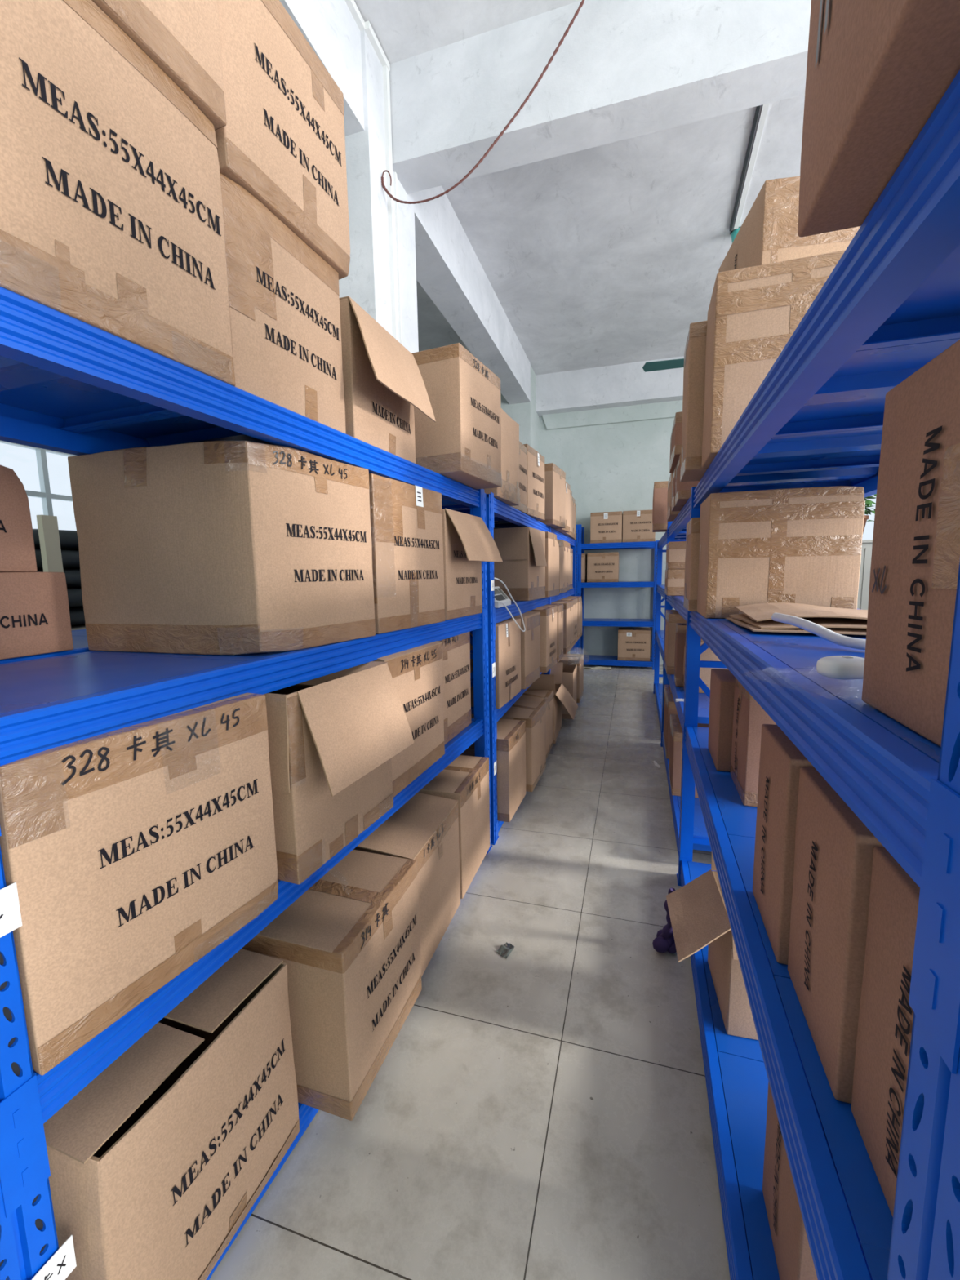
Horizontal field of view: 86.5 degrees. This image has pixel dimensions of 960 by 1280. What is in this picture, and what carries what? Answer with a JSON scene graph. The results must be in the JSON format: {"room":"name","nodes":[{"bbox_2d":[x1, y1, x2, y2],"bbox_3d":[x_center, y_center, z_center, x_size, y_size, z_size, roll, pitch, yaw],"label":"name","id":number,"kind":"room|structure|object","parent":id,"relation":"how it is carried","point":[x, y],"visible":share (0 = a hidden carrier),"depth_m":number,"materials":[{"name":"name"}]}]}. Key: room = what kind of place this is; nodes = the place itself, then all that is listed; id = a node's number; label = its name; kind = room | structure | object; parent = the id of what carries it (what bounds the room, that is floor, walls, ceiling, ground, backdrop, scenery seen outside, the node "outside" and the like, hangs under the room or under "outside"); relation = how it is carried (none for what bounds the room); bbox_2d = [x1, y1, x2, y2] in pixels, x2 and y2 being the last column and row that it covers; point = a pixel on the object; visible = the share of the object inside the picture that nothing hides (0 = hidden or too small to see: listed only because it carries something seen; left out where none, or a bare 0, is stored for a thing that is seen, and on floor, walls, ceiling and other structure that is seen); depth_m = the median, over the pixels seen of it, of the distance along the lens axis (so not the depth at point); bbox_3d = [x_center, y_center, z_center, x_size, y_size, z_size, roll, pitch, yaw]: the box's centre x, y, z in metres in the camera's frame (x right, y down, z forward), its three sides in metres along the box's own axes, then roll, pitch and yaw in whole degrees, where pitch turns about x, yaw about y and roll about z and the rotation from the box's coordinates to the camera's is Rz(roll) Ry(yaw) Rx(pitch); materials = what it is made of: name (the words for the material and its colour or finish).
{"room":"warehouse","nodes":[
{"label":"warehouse","id":0,"kind":"room"},
{"bbox_2d":[338,30,418,353],"bbox_3d":[-0.778,-1.262,3.569,0.530,4.620,0.650,1,8,17],"label":"column","id":1,"kind":"structure","parent":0,"point":[367,282],"depth_m":3.08,"materials":[{"name":"white paint"}]},
{"bbox_2d":[393,171,402,344],"bbox_3d":[-0.518,-1.480,3.478,0.012,3.068,0.022,1,8,17],"label":"cable conduit","id":2,"kind":"object","parent":1,"relation":"attached to","point":[394,173],"visible":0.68,"depth_m":3.34,"materials":[{"name":"white plastic"}]},
{"bbox_2d":[208,663,730,1279],"bbox_3d":[0.685,1.212,2.720,8.680,0.120,12.730,1,8,17],"label":"floor","id":3,"kind":"structure","parent":0,"point":[540,1111],"depth_m":1.49,"materials":[{"name":"tile"}]},
{"bbox_2d":[0,629,93,663],"bbox_3d":[-1.340,0.416,1.830,0.612,1.754,2.112,1,8,17],"label":"storage rack","id":4,"kind":"object","parent":3,"relation":"on","point":[80,642],"visible":0.02,"depth_m":1.44,"materials":[{"name":"blue metal"}]},
{"bbox_2d":[0,572,73,659],"bbox_3d":[-1.405,-0.058,1.259,0.464,0.219,0.452,1,8,17],"label":"carton","id":5,"kind":"object","parent":4,"relation":"on","point":[35,615],"visible":1,"depth_m":1.32,"materials":[{"name":"brown"}]},
{"bbox_2d":[0,465,37,572],"bbox_3d":[-1.435,-0.291,1.179,0.465,0.271,0.442,1,8,17],"label":"carton","id":6,"kind":"object","parent":5,"relation":"on","point":[17,549],"visible":1,"depth_m":1.28,"materials":[{"name":"brown"}]},
{"bbox_2d":[35,515,63,572],"bbox_3d":[-2.427,0.227,2.997,0.040,1.870,0.080,1,8,17],"label":"board","id":7,"kind":"object","parent":3,"relation":"on","point":[47,526],"visible":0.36,"depth_m":2.88,"materials":[{"name":"beige"}]},
{"bbox_2d":[71,624,85,631],"bbox_3d":[-2.700,0.488,3.568,0.700,1.215,1.300,1,8,17],"label":"work table","id":8,"kind":"object","parent":3,"relation":"on","point":[79,627],"visible":0.02,"depth_m":3.19,"materials":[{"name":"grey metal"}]},
{"bbox_2d":[29,528,85,625],"bbox_3d":[-2.715,-0.417,3.450,0.778,0.604,1.345,1,8,17],"label":"pile","id":9,"kind":"object","parent":8,"relation":"on","point":[68,540],"visible":0.12,"depth_m":3.10,"materials":[{"name":"grey"}]},
{"bbox_2d":[0,286,492,1279],"bbox_3d":[-0.611,0.361,1.798,0.612,1.997,2.212,2,8,20],"label":"storage rack","id":10,"kind":"object","parent":3,"relation":"on","point":[68,384],"visible":0.41,"depth_m":1.01,"materials":[{"name":"blue metal"}]},
{"bbox_2d":[0,882,22,937],"bbox_3d":[-0.683,0.389,0.709,0.002,0.068,0.072,2,8,20],"label":"sticker","id":11,"kind":"object","parent":10,"relation":"attached to","point":[10,911],"visible":1,"depth_m":0.73,"materials":[{"name":"white"}]},
{"bbox_2d":[31,1235,76,1279],"bbox_3d":[-0.668,0.993,0.798,0.002,0.060,0.062,2,8,20],"label":"sticker","id":12,"kind":"object","parent":10,"relation":"attached to","point":[62,1263],"visible":1,"depth_m":0.81,"materials":[{"name":"white"}]},
{"bbox_2d":[0,0,235,386],"bbox_3d":[-0.873,-0.778,0.943,0.576,0.512,0.483,2,8,20],"label":"carton","id":13,"kind":"object","parent":10,"relation":"on","point":[112,220],"visible":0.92,"depth_m":0.84,"materials":[{"name":"brown cardboard"}]},
{"bbox_2d":[92,0,226,130],"bbox_3d":[-0.864,-1.264,0.889,0.571,0.475,0.484,2,8,20],"label":"carton","id":14,"kind":"object","parent":13,"relation":"on","point":[182,37],"visible":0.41,"depth_m":0.95,"materials":[{"name":"brown"}]},
{"bbox_2d":[0,693,278,1075],"bbox_3d":[-0.825,0.380,1.075,0.574,0.499,0.482,2,8,25],"label":"carton","id":15,"kind":"object","parent":10,"relation":"on","point":[132,853],"visible":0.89,"depth_m":0.88,"materials":[{"name":"brown cardboard"}]},
{"bbox_2d":[43,948,299,1279],"bbox_3d":[-0.804,1.042,1.155,0.608,0.486,0.506,1,8,19],"label":"carton","id":16,"kind":"object","parent":10,"relation":"on","point":[158,1162],"visible":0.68,"depth_m":0.99,"materials":[{"name":"brown cardboard"}]},
{"bbox_2d":[67,440,375,654],"bbox_3d":[-0.708,-0.253,1.484,0.588,0.528,0.543,3,8,26],"label":"carton","id":17,"kind":"object","parent":10,"relation":"on","point":[212,547],"visible":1,"depth_m":1.29,"materials":[{"name":"brown cardboard"}]},
{"bbox_2d":[219,173,346,434],"bbox_3d":[-0.732,-0.808,1.380,0.574,0.454,0.432,2,8,20],"label":"carton","id":18,"kind":"object","parent":10,"relation":"on","point":[284,300],"visible":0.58,"depth_m":1.24,"materials":[{"name":"brown"}]},
{"bbox_2d":[214,0,350,279],"bbox_3d":[-0.717,-1.272,1.347,0.573,0.484,0.459,2,8,21],"label":"carton","id":19,"kind":"object","parent":18,"relation":"on","point":[282,140],"visible":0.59,"depth_m":1.21,"materials":[{"name":"brown cardboard"}]},
{"bbox_2d":[241,849,422,1120],"bbox_3d":[-0.536,0.982,1.594,0.574,0.482,0.457,1,8,18],"label":"carton","id":20,"kind":"object","parent":10,"relation":"on","point":[349,944],"visible":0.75,"depth_m":1.38,"materials":[{"name":"brown cardboard"}]},
{"bbox_2d":[263,661,414,884],"bbox_3d":[-0.577,0.330,1.506,0.647,0.481,0.474,2,8,21],"label":"carton","id":21,"kind":"object","parent":10,"relation":"on","point":[334,738],"visible":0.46,"depth_m":1.31,"materials":[{"name":"brown cardboard"}]},
{"bbox_2d":[339,296,435,463],"bbox_3d":[-0.506,-0.912,1.748,0.634,0.559,0.497,1,8,18],"label":"carton","id":22,"kind":"object","parent":10,"relation":"on","point":[384,384],"visible":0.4,"depth_m":1.61,"materials":[{"name":"brown"}]},
{"bbox_2d":[368,473,444,634],"bbox_3d":[-0.497,-0.315,1.967,0.574,0.519,0.474,2,8,24],"label":"carton","id":23,"kind":"object","parent":10,"relation":"on","point":[406,519],"visible":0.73,"depth_m":1.80,"materials":[{"name":"brown"}]},
{"bbox_2d":[353,792,460,977],"bbox_3d":[-0.422,0.919,2.037,0.576,0.492,0.480,1,8,17],"label":"carton","id":24,"kind":"object","parent":10,"relation":"on","point":[424,830],"visible":0.28,"depth_m":1.92,"materials":[{"name":"brown"}]},
{"bbox_2d":[373,640,444,797],"bbox_3d":[-0.492,0.247,1.993,0.574,0.516,0.477,2,8,19],"label":"carton","id":25,"kind":"object","parent":10,"relation":"on","point":[416,673],"visible":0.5,"depth_m":1.90,"materials":[{"name":"brown"}]},
{"bbox_2d":[417,755,489,898],"bbox_3d":[-0.283,0.857,2.496,0.573,0.492,0.463,1,8,17],"label":"carton","id":26,"kind":"object","parent":10,"relation":"on","point":[465,780],"visible":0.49,"depth_m":2.35,"materials":[{"name":"brown"}]},
{"bbox_2d":[438,631,471,744],"bbox_3d":[-0.380,0.199,2.451,0.574,0.492,0.449,1,8,19],"label":"carton","id":27,"kind":"object","parent":10,"relation":"on","point":[455,650],"visible":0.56,"depth_m":2.37,"materials":[{"name":"brown"}]},
{"bbox_2d":[412,342,502,488],"bbox_3d":[-0.223,-0.957,2.319,0.534,0.495,0.437,2,8,25],"label":"carton","id":28,"kind":"object","parent":10,"relation":"on","point":[463,446],"visible":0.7,"depth_m":2.09,"materials":[{"name":"brown"}]},
{"bbox_2d":[441,508,502,619],"bbox_3d":[-0.257,-0.383,2.382,0.635,0.539,0.414,2,8,22],"label":"carton","id":29,"kind":"object","parent":10,"relation":"on","point":[468,542],"visible":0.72,"depth_m":2.24,"materials":[{"name":"brown"}]},
{"bbox_2d":[441,492,551,844],"bbox_3d":[0.070,0.091,3.804,0.612,1.997,2.072,1,8,17],"label":"storage rack","id":30,"kind":"object","parent":3,"relation":"on","point":[500,514],"visible":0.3,"depth_m":2.85,"materials":[{"name":"blue metal"}]},
{"bbox_2d":[460,716,525,822],"bbox_3d":[-0.007,0.766,3.150,0.513,0.496,0.408,1,8,19],"label":"carton","id":31,"kind":"object","parent":30,"relation":"on","point":[511,734],"visible":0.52,"depth_m":2.94,"materials":[{"name":"brown"}]},
{"bbox_2d":[469,618,520,709],"bbox_3d":[-0.079,0.116,3.130,0.574,0.474,0.474,2,8,20],"label":"carton","id":32,"kind":"object","parent":30,"relation":"on","point":[508,633],"visible":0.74,"depth_m":2.95,"materials":[{"name":"brown"}]},
{"bbox_2d":[484,408,519,506],"bbox_3d":[-0.098,-1.036,2.977,0.572,0.477,0.432,2,8,21],"label":"carton","id":33,"kind":"object","parent":30,"relation":"on","point":[508,493],"visible":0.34,"depth_m":2.87,"materials":[{"name":"brown"}]},
{"bbox_2d":[471,700,546,791],"bbox_3d":[0.162,0.701,3.577,0.560,0.511,0.490,1,8,19],"label":"carton","id":34,"kind":"object","parent":30,"relation":"on","point":[534,713],"visible":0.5,"depth_m":3.37,"materials":[{"name":"brown"}]},
{"bbox_2d":[511,440,527,514],"bbox_3d":[-0.007,-1.078,3.406,0.575,0.448,0.432,1,8,19],"label":"carton","id":35,"kind":"object","parent":30,"relation":"on","point":[522,507],"visible":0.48,"depth_m":3.40,"materials":[{"name":"brown"}]},
{"bbox_2d":[493,526,546,600],"bbox_3d":[0.182,-0.606,3.808,0.623,0.604,0.486,2,8,22],"label":"carton","id":36,"kind":"object","parent":30,"relation":"on","point":[522,550],"visible":0.56,"depth_m":3.56,"materials":[{"name":"brown"}]},
{"bbox_2d":[509,611,540,689],"bbox_3d":[0.101,0.050,3.589,0.572,0.482,0.442,2,8,20],"label":"carton","id":37,"kind":"object","parent":30,"relation":"on","point":[530,638],"visible":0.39,"depth_m":3.41,"materials":[{"name":"brown"}]},
{"bbox_2d":[523,444,544,520],"bbox_3d":[0.159,-1.156,3.855,0.574,0.483,0.468,2,8,22],"label":"carton","id":38,"kind":"object","parent":30,"relation":"on","point":[535,460],"visible":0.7,"depth_m":3.71,"materials":[{"name":"brown"}]},
{"bbox_2d":[517,689,553,758],"bbox_3d":[0.288,0.653,4.047,0.552,0.482,0.472,1,8,17],"label":"carton","id":39,"kind":"object","parent":30,"relation":"on","point":[540,695],"visible":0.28,"depth_m":3.95,"materials":[{"name":"brown"}]},
{"bbox_2d":[528,605,557,672],"bbox_3d":[0.309,-0.028,4.142,0.575,0.488,0.463,1,8,19],"label":"carton","id":40,"kind":"object","parent":30,"relation":"on","point":[548,614],"visible":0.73,"depth_m":3.91,"materials":[{"name":"brown"}]},
{"bbox_2d":[545,531,559,597],"bbox_3d":[0.349,-0.630,4.312,0.573,0.517,0.473,2,8,20],"label":"carton","id":41,"kind":"object","parent":30,"relation":"on","point":[552,546],"visible":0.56,"depth_m":4.12,"materials":[{"name":"brown"}]},
{"bbox_2d":[527,662,577,743],"bbox_3d":[0.504,0.530,4.473,0.660,0.610,0.634,1,8,16],"label":"carton","id":42,"kind":"object","parent":30,"relation":"on","point":[562,696],"visible":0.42,"depth_m":4.31,"materials":[{"name":"brown"}]},
{"bbox_2d":[551,527,575,653],"bbox_3d":[0.660,-0.169,5.753,0.612,1.997,2.046,1,8,17],"label":"storage rack","id":43,"kind":"object","parent":3,"relation":"on","point":[560,535],"visible":0.21,"depth_m":6.07,"materials":[{"name":"blue metal"}]},
{"bbox_2d":[539,462,565,528],"bbox_3d":[0.442,-1.268,4.599,0.573,0.507,0.468,2,8,23],"label":"carton","id":44,"kind":"object","parent":43,"relation":"on","point":[554,477],"visible":0.42,"depth_m":4.34,"materials":[{"name":"brown"}]},
{"bbox_2d":[551,600,573,653],"bbox_3d":[0.602,-0.141,5.018,0.572,0.478,0.472,1,8,18],"label":"carton","id":45,"kind":"object","parent":43,"relation":"on","point":[567,605],"visible":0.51,"depth_m":4.80,"materials":[{"name":"brown"}]},
{"bbox_2d":[557,663,577,719],"bbox_3d":[0.701,0.408,5.210,0.544,0.657,0.502,1,8,15],"label":"carton","id":46,"kind":"object","parent":43,"relation":"on","point":[569,671],"visible":0.21,"depth_m":4.96,"materials":[{"name":"brown"}]},
{"bbox_2d":[559,653,583,702],"bbox_3d":[0.904,0.417,5.818,0.513,0.477,0.473,1,8,17],"label":"carton","id":47,"kind":"object","parent":43,"relation":"on","point":[571,659],"visible":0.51,"depth_m":5.59,"materials":[{"name":"brown"}]},
{"bbox_2d":[575,524,657,669],"bbox_3d":[2.188,-0.676,8.127,1.282,2.285,0.532,1,8,17],"label":"storage rack","id":48,"kind":"object","parent":3,"relation":"on","point":[591,660],"visible":0.6,"depth_m":7.97,"materials":[{"name":"blue metal"}]},
{"bbox_2d":[586,551,619,582],"bbox_3d":[1.960,-1.155,8.120,0.481,0.463,0.456,1,8,17],"label":"carton","id":49,"kind":"object","parent":48,"relation":"on","point":[601,566],"visible":0.98,"depth_m":7.91,"materials":[{"name":"brown"}]},
{"bbox_2d":[590,511,622,543],"bbox_3d":[1.994,-1.754,8.030,0.483,0.473,0.455,1,8,17],"label":"carton","id":50,"kind":"object","parent":48,"relation":"on","point":[605,526],"visible":0.83,"depth_m":7.82,"materials":[{"name":"brown"}]},
{"bbox_2d":[617,626,650,661],"bbox_3d":[2.457,0.056,8.146,0.497,0.487,0.455,1,8,17],"label":"carton","id":51,"kind":"object","parent":48,"relation":"on","point":[633,642],"visible":1,"depth_m":7.94,"materials":[{"name":"brown"}]},
{"bbox_2d":[622,509,655,542],"bbox_3d":[2.455,-1.744,7.892,0.481,0.472,0.455,1,8,17],"label":"carton","id":52,"kind":"object","parent":48,"relation":"on","point":[637,524],"visible":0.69,"depth_m":7.68,"materials":[{"name":"brown"}]},
{"bbox_2d":[652,887,676,953],"bbox_3d":[0.734,1.087,2.008,0.090,0.299,0.111,4,9,35],"label":"cloth","id":53,"kind":"object","parent":3,"relation":"on","point":[664,941],"visible":0.79,"depth_m":1.99,"materials":[{"name":"purple"}]},
{"bbox_2d":[653,530,686,732],"bbox_3d":[2.178,-0.125,5.280,0.632,1.897,1.941,1,8,17],"label":"storage rack","id":54,"kind":"object","parent":3,"relation":"on","point":[659,634],"visible":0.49,"depth_m":6.10,"materials":[{"name":"blue metal"}]},
{"bbox_2d":[652,480,668,532],"bbox_3d":[1.738,-1.155,4.404,0.472,0.406,0.273,1,8,17],"label":"carton","id":55,"kind":"object","parent":54,"relation":"on","point":[660,523],"visible":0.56,"depth_m":4.33,"materials":[{"name":"brown"}]},
{"bbox_2d":[660,497,711,853],"bbox_3d":[1.582,0.035,3.337,0.632,2.095,1.971,1,8,17],"label":"storage rack","id":56,"kind":"object","parent":3,"relation":"on","point":[679,524],"visible":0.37,"depth_m":2.95,"materials":[{"name":"blue metal"}]},
{"bbox_2d":[662,684,677,759],"bbox_3d":[1.678,0.624,3.943,0.473,0.438,0.611,1,8,17],"label":"carton","id":57,"kind":"object","parent":56,"relation":"on","point":[669,708],"visible":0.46,"depth_m":3.77,"materials":[{"name":"brown"}]},
{"bbox_2d":[664,568,684,595],"bbox_3d":[1.485,-0.394,3.418,0.463,0.178,0.362,1,8,17],"label":"carton","id":58,"kind":"object","parent":56,"relation":"on","point":[674,578],"visible":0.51,"depth_m":3.31,"materials":[{"name":"brown"}]},
{"bbox_2d":[666,541,685,568],"bbox_3d":[1.485,-0.567,3.395,0.463,0.182,0.363,1,8,17],"label":"carton","id":59,"kind":"object","parent":58,"relation":"on","point":[675,551],"visible":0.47,"depth_m":3.28,"materials":[{"name":"brown"}]},
{"bbox_2d":[664,609,686,674],"bbox_3d":[1.570,0.006,3.630,0.471,0.427,0.412,1,8,17],"label":"carton","id":60,"kind":"object","parent":56,"relation":"on","point":[673,616],"visible":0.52,"depth_m":3.51,"materials":[{"name":"brown"}]},
{"bbox_2d":[674,622,686,686],"bbox_3d":[1.452,0.091,3.141,0.472,0.388,0.173,1,8,17],"label":"carton","id":61,"kind":"object","parent":56,"relation":"on","point":[681,628],"visible":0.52,"depth_m":3.13,"materials":[{"name":"brown"}]},
{"bbox_2d":[675,454,699,506],"bbox_3d":[1.239,-0.818,2.568,0.473,0.224,0.274,1,8,17],"label":"carton","id":62,"kind":"object","parent":56,"relation":"on","point":[682,490],"visible":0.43,"depth_m":2.52,"materials":[{"name":"brown"}]},
{"bbox_2d":[669,411,682,473],"bbox_3d":[1.251,-1.042,2.670,0.473,0.207,0.512,1,8,17],"label":"carton","id":63,"kind":"object","parent":62,"relation":"on","point":[676,435],"visible":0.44,"depth_m":2.51,"materials":[{"name":"brown"}]},
{"bbox_2d":[668,714,708,798],"bbox_3d":[1.460,0.734,3.245,0.472,0.406,0.432,1,8,17],"label":"carton","id":64,"kind":"object","parent":56,"relation":"on","point":[676,731],"visible":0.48,"depth_m":3.12,"materials":[{"name":"brown"}]},
{"bbox_2d":[683,629,728,693],"bbox_3d":[1.439,0.123,2.969,0.472,0.367,0.133,1,8,17],"label":"carton","id":65,"kind":"object","parent":56,"relation":"on","point":[708,655],"visible":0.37,"depth_m":2.95,"materials":[{"name":"brown"}]},
{"bbox_2d":[676,70,959,1279],"bbox_3d":[0.931,0.410,1.285,0.632,1.897,2.222,1,8,18],"label":"storage rack","id":66,"kind":"object","parent":3,"relation":"on","point":[890,305],"visible":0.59,"depth_m":0.64,"materials":[{"name":"blue metal"}]},
{"bbox_2d":[683,517,700,611],"bbox_3d":[1.072,-0.306,2.041,0.462,0.368,0.278,1,8,17],"label":"carton","id":67,"kind":"object","parent":66,"relation":"on","point":[692,541],"visible":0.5,"depth_m":1.99,"materials":[{"name":"brown"}]},
{"bbox_2d":[680,320,707,482],"bbox_3d":[0.996,-0.852,1.811,0.512,0.493,0.268,1,8,17],"label":"carton","id":68,"kind":"object","parent":66,"relation":"on","point":[694,371],"visible":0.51,"depth_m":1.77,"materials":[{"name":"brown"}]},
{"bbox_2d":[666,853,758,1039],"bbox_3d":[0.883,0.931,1.555,0.584,0.465,0.424,1,8,14],"label":"carton","id":69,"kind":"object","parent":66,"relation":"on","point":[699,917],"visible":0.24,"depth_m":1.53,"materials":[{"name":"brown"}]},
{"bbox_2d":[707,668,734,771],"bbox_3d":[1.097,0.292,1.847,0.473,0.330,0.262,1,8,17],"label":"carton","id":70,"kind":"object","parent":66,"relation":"on","point":[722,681],"visible":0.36,"depth_m":1.80,"materials":[{"name":"brown"}]},
{"bbox_2d":[729,676,776,806],"bbox_3d":[1.051,0.300,1.572,0.475,0.387,0.263,1,8,17],"label":"carton","id":71,"kind":"object","parent":66,"relation":"on","point":[748,717],"visible":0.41,"depth_m":1.54,"materials":[{"name":"brown"}]},
{"bbox_2d":[702,249,845,467],"bbox_3d":[0.945,-0.826,1.551,0.473,0.509,0.250,1,8,17],"label":"carton","id":72,"kind":"object","parent":66,"relation":"on","point":[754,312],"visible":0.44,"depth_m":1.47,"materials":[{"name":"brown"}]},
{"bbox_2d":[697,485,865,618],"bbox_3d":[0.999,-0.291,1.753,0.448,0.415,0.299,1,8,17],"label":"carton","id":73,"kind":"object","parent":66,"relation":"on","point":[803,545],"visible":0.83,"depth_m":1.61,"materials":[{"name":"brown"}]},
{"bbox_2d":[752,724,814,964],"bbox_3d":[0.787,0.384,0.936,0.475,0.391,0.235,1,8,17],"label":"carton","id":74,"kind":"object","parent":66,"relation":"on","point":[780,763],"visible":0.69,"depth_m":0.94,"materials":[{"name":"brown"}]},
{"bbox_2d":[762,1081,817,1279],"bbox_3d":[0.806,1.052,0.928,0.475,0.387,0.258,1,8,17],"label":"carton","id":75,"kind":"object","parent":66,"relation":"on","point":[794,1260],"visible":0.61,"depth_m":0.97,"materials":[{"name":"brown"}]},
{"bbox_2d":[725,602,867,635],"bbox_3d":[0.953,-0.060,1.357,0.475,0.054,0.480,1,8,17],"label":"carton","id":76,"kind":"object","parent":66,"relation":"on","point":[755,617],"visible":0.6,"depth_m":1.32,"materials":[{"name":"cardboard"}]},
{"bbox_2d":[771,612,866,649],"bbox_3d":[0.784,-0.015,1.036,0.163,0.054,0.415,-7,9,-38],"label":"cable","id":77,"kind":"object","parent":66,"relation":"on","point":[820,631],"visible":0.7,"depth_m":1.05,"materials":[{"name":"white plastic"}]},
{"bbox_2d":[787,767,884,1103],"bbox_3d":[0.726,0.418,0.705,0.474,0.384,0.252,1,8,17],"label":"carton","id":78,"kind":"object","parent":66,"relation":"on","point":[833,855],"visible":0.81,"depth_m":0.71,"materials":[{"name":"brown"}]},
{"bbox_2d":[797,0,959,237],"bbox_3d":[0.523,-0.644,0.198,0.564,0.506,0.513,1,8,17],"label":"carton","id":79,"kind":"object","parent":66,"relation":"on","point":[877,71],"visible":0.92,"depth_m":0.41,"materials":[{"name":"brown cardboard"}]},
{"bbox_2d":[851,846,919,1217],"bbox_3d":[0.666,0.453,0.466,0.475,0.378,0.257,1,8,17],"label":"carton","id":80,"kind":"object","parent":66,"relation":"on","point":[886,1015],"visible":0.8,"depth_m":0.58,"materials":[{"name":"brown"}]},
{"bbox_2d":[862,339,959,746],"bbox_3d":[0.651,-0.082,0.393,0.516,0.358,0.272,1,8,17],"label":"carton","id":81,"kind":"object","parent":66,"relation":"on","point":[915,558],"visible":0.97,"depth_m":0.48,"materials":[{"name":"brown cardboard"}]},
{"bbox_3d":[1.195,-0.893,2.048,0.473,0.507,0.261,1,8,17],"label":"carton","id":82,"kind":"object","parent":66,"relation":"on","visible":0},
{"bbox_2d":[718,176,860,272],"bbox_3d":[1.225,-1.361,1.956,0.475,0.446,0.529,0,7,9],"label":"carton","id":83,"kind":"object","parent":82,"relation":"on","point":[768,234],"visible":0.22,"depth_m":1.72,"materials":[{"name":"brown"}]},
{"bbox_3d":[0.491,0.055,0.686,0.250,0.010,0.290,1,8,17],"label":"plastic bag","id":84,"kind":"object","parent":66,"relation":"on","visible":0},
{"bbox_2d":[816,655,864,679],"bbox_3d":[0.487,0.036,0.681,0.063,0.029,0.048,-1,7,-3],"label":"case","id":85,"kind":"object","parent":84,"relation":"on","point":[837,667],"visible":0.84,"depth_m":0.66,"materials":[{"name":"white plastic"}]},
{"bbox_2d":[857,539,872,609],"bbox_3d":[4.419,-0.261,6.107,0.910,1.810,0.560,1,8,17],"label":"tall cabinet","id":86,"kind":"object","parent":3,"relation":"on","point":[866,550],"visible":0.09,"depth_m":5.79,"materials":[{"name":"grey"}]},
{"bbox_2d":[354,0,804,375],"bbox_3d":[0.603,-3.504,2.114,8.680,0.150,12.730,1,8,17],"label":"ceiling","id":87,"kind":"structure","parent":0,"point":[608,254],"depth_m":4.55,"materials":[{"name":"paint"}]},
{"bbox_2d":[279,0,364,136],"bbox_3d":[-1.842,-2.826,-0.084,0.485,0.550,6.500,1,8,17],"label":"beam","id":88,"kind":"structure","parent":87,"relation":"attached to","point":[329,27],"depth_m":2.70,"materials":[{"name":"white paint"}]},
{"bbox_2d":[344,0,398,341],"bbox_3d":[-1.442,-0.996,0.441,0.055,4.312,6.262,1,8,17],"label":"pipe","id":89,"kind":"object","parent":88,"relation":"attached to","point":[362,24],"visible":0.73,"depth_m":3.17,"materials":[{"name":"white plastic"}]},
{"bbox_2d":[413,185,530,404],"bbox_3d":[-0.021,-3.596,5.661,0.325,0.550,4.350,1,8,17],"label":"ceiling beam","id":90,"kind":"structure","parent":87,"relation":"attached to","point":[449,270],"depth_m":4.92,"materials":[{"name":"white paint"}]},
{"bbox_2d":[381,0,584,204],"bbox_3d":[0.012,-3.067,2.904,1.300,0.898,0.019,1,8,17],"label":"wire","id":91,"kind":"object","parent":87,"relation":"hanging from","point":[576,13],"visible":1,"depth_m":2.90,"materials":[{"name":"red"}]},
{"bbox_2d":[389,0,811,194],"bbox_3d":[1.919,-3.232,2.571,5.130,0.550,0.265,1,8,17],"label":"ceiling beam","id":92,"kind":"structure","parent":87,"relation":"attached to","point":[623,69],"depth_m":2.87,"materials":[{"name":"white paint"}]},
{"bbox_2d":[642,226,740,372],"bbox_3d":[2.248,-3.190,4.867,1.313,1.230,1.455,1,8,17],"label":"ceiling fan","id":93,"kind":"object","parent":87,"relation":"hanging from","point":[675,363],"visible":0.09,"depth_m":5.01,"materials":[{"name":"green plastic"}]},
{"bbox_2d":[728,103,769,231],"bbox_3d":[2.077,-3.675,3.936,0.075,0.026,1.603,1,8,19],"label":"batten","id":94,"kind":"object","parent":87,"relation":"attached to","point":[764,110],"visible":0.64,"depth_m":3.92,"materials":[{"name":"white plastic"}]},
{"bbox_2d":[538,416,675,663],"bbox_3d":[2.437,-1.931,8.347,8.200,4.620,0.240,1,8,17],"label":"wall","id":95,"kind":"structure","parent":0,"point":[611,467],"depth_m":8.29,"materials":[{"name":"paint"}]},
{"bbox_2d":[500,365,538,452],"bbox_3d":[0.638,-1.904,8.373,0.540,4.620,0.750,1,8,17],"label":"column","id":96,"kind":"structure","parent":95,"relation":"attached to","point":[525,415],"depth_m":7.82,"materials":[{"name":"paint"}]},
{"bbox_2d":[535,355,684,416],"bbox_3d":[3.593,-3.890,7.467,5.560,0.550,0.270,1,8,17],"label":"beam","id":97,"kind":"structure","parent":95,"relation":"attached to","point":[624,384],"depth_m":7.83,"materials":[{"name":"white paint"}]},
{"bbox_2d":[542,400,682,430],"bbox_3d":[3.659,-3.516,7.608,5.500,0.230,0.060,1,8,17],"label":"trim","id":98,"kind":"structure","parent":95,"relation":"attached to","point":[664,410],"depth_m":8.05,"materials":[{"name":"paint"}]},
{"bbox_3d":[-3.398,-1.224,3.629,0.240,4.620,12.730,1,8,17],"label":"wall","id":99,"kind":"structure","parent":0,"visible":0},
{"bbox_2d":[0,440,75,515],"bbox_3d":[-3.099,-0.794,4.517,0.060,1.530,3.800,1,8,17],"label":"window","id":100,"kind":"structure","parent":99,"relation":"in","point":[45,494],"depth_m":3.84,"materials":[{"name":"silver metal"}]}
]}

